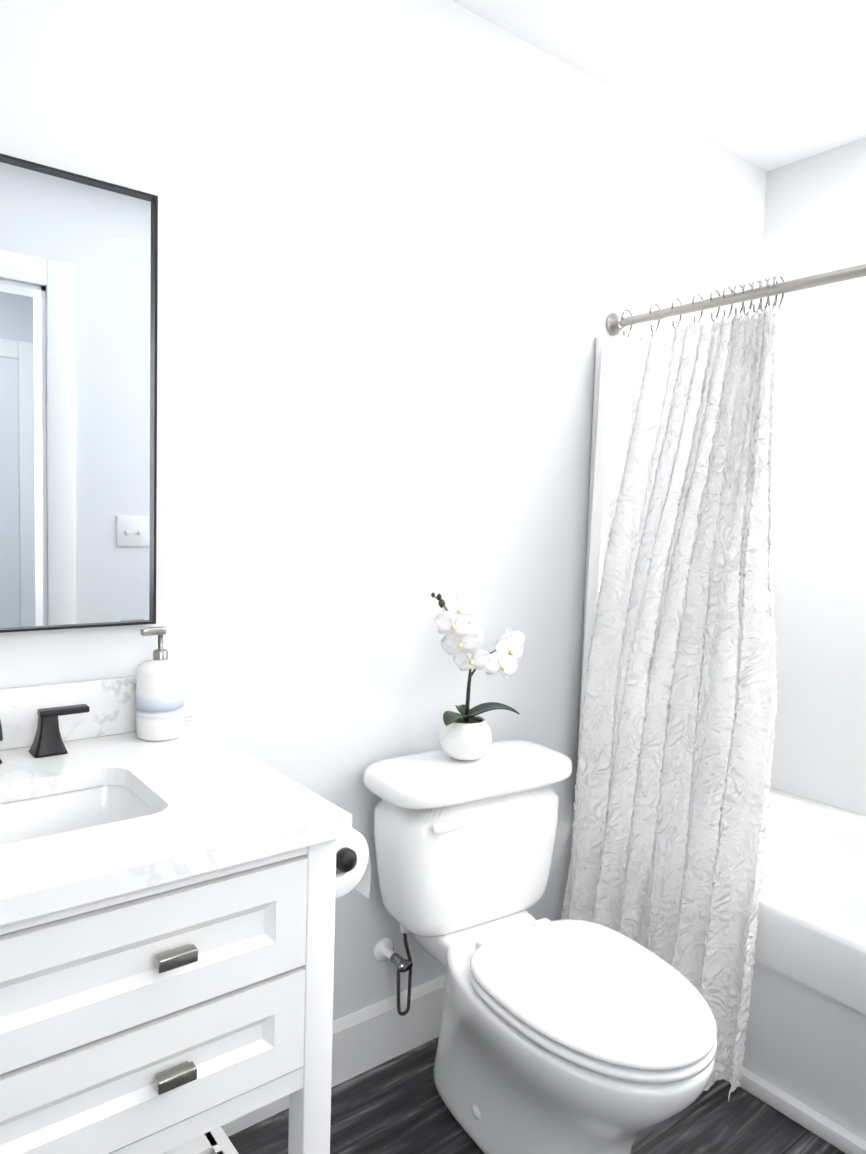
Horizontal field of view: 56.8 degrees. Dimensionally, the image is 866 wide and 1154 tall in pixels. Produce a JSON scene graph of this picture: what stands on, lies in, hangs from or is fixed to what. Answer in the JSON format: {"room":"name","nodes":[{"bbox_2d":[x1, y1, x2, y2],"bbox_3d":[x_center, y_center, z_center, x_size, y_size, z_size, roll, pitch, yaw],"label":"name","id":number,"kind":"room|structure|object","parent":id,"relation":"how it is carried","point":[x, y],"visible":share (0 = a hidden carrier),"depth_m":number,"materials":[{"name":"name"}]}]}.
{"room":"bathroom","nodes":[
{"label":"bathroom","id":0,"kind":"room"},
{"bbox_2d":[0,0,765,1020],"bbox_3d":[-0.223,-0.073,1.781,3.370,2.440,0.120,-2,5,-38],"label":"wall","id":1,"kind":"structure","parent":0,"point":[412,254],"depth_m":1.74,"materials":[{"name":"white paint"}]},
{"bbox_2d":[0,153,157,632],"bbox_3d":[-0.739,-0.287,1.262,0.598,0.758,0.026,-2,5,-38],"label":"mirror","id":2,"kind":"object","parent":1,"relation":"attached to","point":[78,374],"visible":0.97,"depth_m":1.36,"materials":[{"name":"clear glass"}]},
{"bbox_2d":[0,671,193,749],"bbox_3d":[-0.757,0.237,1.299,0.751,0.100,0.022,-2,5,-38],"label":"backsplash","id":3,"kind":"structure","parent":1,"relation":"attached to","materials":[{"name":"stone"}]},
{"bbox_2d":[221,974,444,1136],"bbox_3d":[-0.536,1.085,1.564,2.318,0.145,0.015,-2,5,-38],"label":"baseboard","id":4,"kind":"structure","parent":1,"relation":"attached to","point":[372,1036],"depth_m":1.87,"materials":[{"name":"white paint"}]},
{"bbox_2d":[606,264,865,335],"bbox_3d":[0.992,-0.632,1.568,0.060,0.060,1.616,-2,5,-38],"label":"shower rod","id":5,"kind":"object","parent":1,"relation":"attached to","point":[615,324],"visible":0.96,"depth_m":1.90,"materials":[{"name":"silver metal"}]},
{"bbox_2d":[561,274,784,1099],"bbox_3d":[0.567,0.214,1.946,0.292,1.832,0.567,-2,5,-38],"label":"shower curtain","id":6,"kind":"object","parent":5,"relation":"hanging from","point":[678,712],"visible":0.92,"depth_m":1.92,"materials":[{"name":"white fabric"}]},
{"bbox_2d":[228,1037,845,1153],"bbox_3d":[0.727,1.297,0.609,3.370,0.060,3.340,-2,5,-38],"label":"floor","id":7,"kind":"structure","parent":0,"point":[396,1105],"depth_m":1.71,"materials":[{"name":"grey wood"}]},
{"bbox_2d":[0,671,370,1153],"bbox_3d":[-0.556,0.697,1.143,0.856,0.980,0.585,-2,5,-38],"label":"bathroom vanity","id":8,"kind":"object","parent":7,"relation":"on","point":[167,922],"visible":1,"depth_m":1.01,"materials":[{"name":"white paint"}]},
{"bbox_2d":[0,723,351,925],"bbox_3d":[-0.586,0.323,1.085,0.755,0.028,0.581,-2,5,-38],"label":"countertop","id":9,"kind":"structure","parent":8,"relation":"on","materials":[{"name":"stone"}]},
{"bbox_2d":[0,704,89,763],"bbox_3d":[-0.695,0.249,1.234,0.324,0.090,0.117,-2,5,-38],"label":"faucet","id":10,"kind":"object","parent":9,"relation":"on","point":[47,747],"depth_m":1.31,"materials":[{"name":"black metal"}]},
{"bbox_2d":[0,785,155,844],"bbox_3d":[-0.566,0.412,1.075,0.388,0.146,0.261,-2,5,-38],"label":"sink","id":11,"kind":"object","parent":9,"relation":"in","point":[55,809],"depth_m":1.22,"materials":[{"name":"white ceramic"}]},
{"bbox_2d":[136,626,183,740],"bbox_3d":[-0.487,0.186,1.429,0.081,0.197,0.081,-2,5,-38],"label":"soap dispenser","id":12,"kind":"object","parent":9,"relation":"on","point":[160,696],"visible":1,"depth_m":1.40,"materials":[{"name":"ceramic"}]},
{"bbox_2d":[363,740,716,1153],"bbox_3d":[0.213,0.801,1.621,0.484,0.747,0.784,-1,5,-33],"label":"toilet","id":13,"kind":"object","parent":7,"relation":"on","point":[569,1036],"visible":1,"depth_m":1.59,"materials":[{"name":"white ceramic"}]},
{"bbox_2d":[431,592,524,760],"bbox_3d":[0.089,0.217,1.798,0.270,0.380,0.124,-2,5,-38],"label":"orchid","id":14,"kind":"object","parent":13,"relation":"on","point":[465,734],"visible":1,"depth_m":1.76,"materials":[{"name":"white plant"}]},
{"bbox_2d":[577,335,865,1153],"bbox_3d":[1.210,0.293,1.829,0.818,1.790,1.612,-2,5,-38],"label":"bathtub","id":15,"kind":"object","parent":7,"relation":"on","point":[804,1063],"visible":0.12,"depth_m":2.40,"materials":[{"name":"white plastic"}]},
{"bbox_2d":[451,0,865,171],"bbox_3d":[0.802,-1.195,0.423,3.370,0.060,3.340,-2,5,-38],"label":"ceiling","id":16,"kind":"structure","parent":0,"point":[766,85],"depth_m":1.98,"materials":[{"name":"white paint"}]},
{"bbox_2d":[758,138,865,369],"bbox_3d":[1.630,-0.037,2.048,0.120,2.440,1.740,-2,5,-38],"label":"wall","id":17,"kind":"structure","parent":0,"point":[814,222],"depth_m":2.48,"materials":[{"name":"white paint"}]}
]}

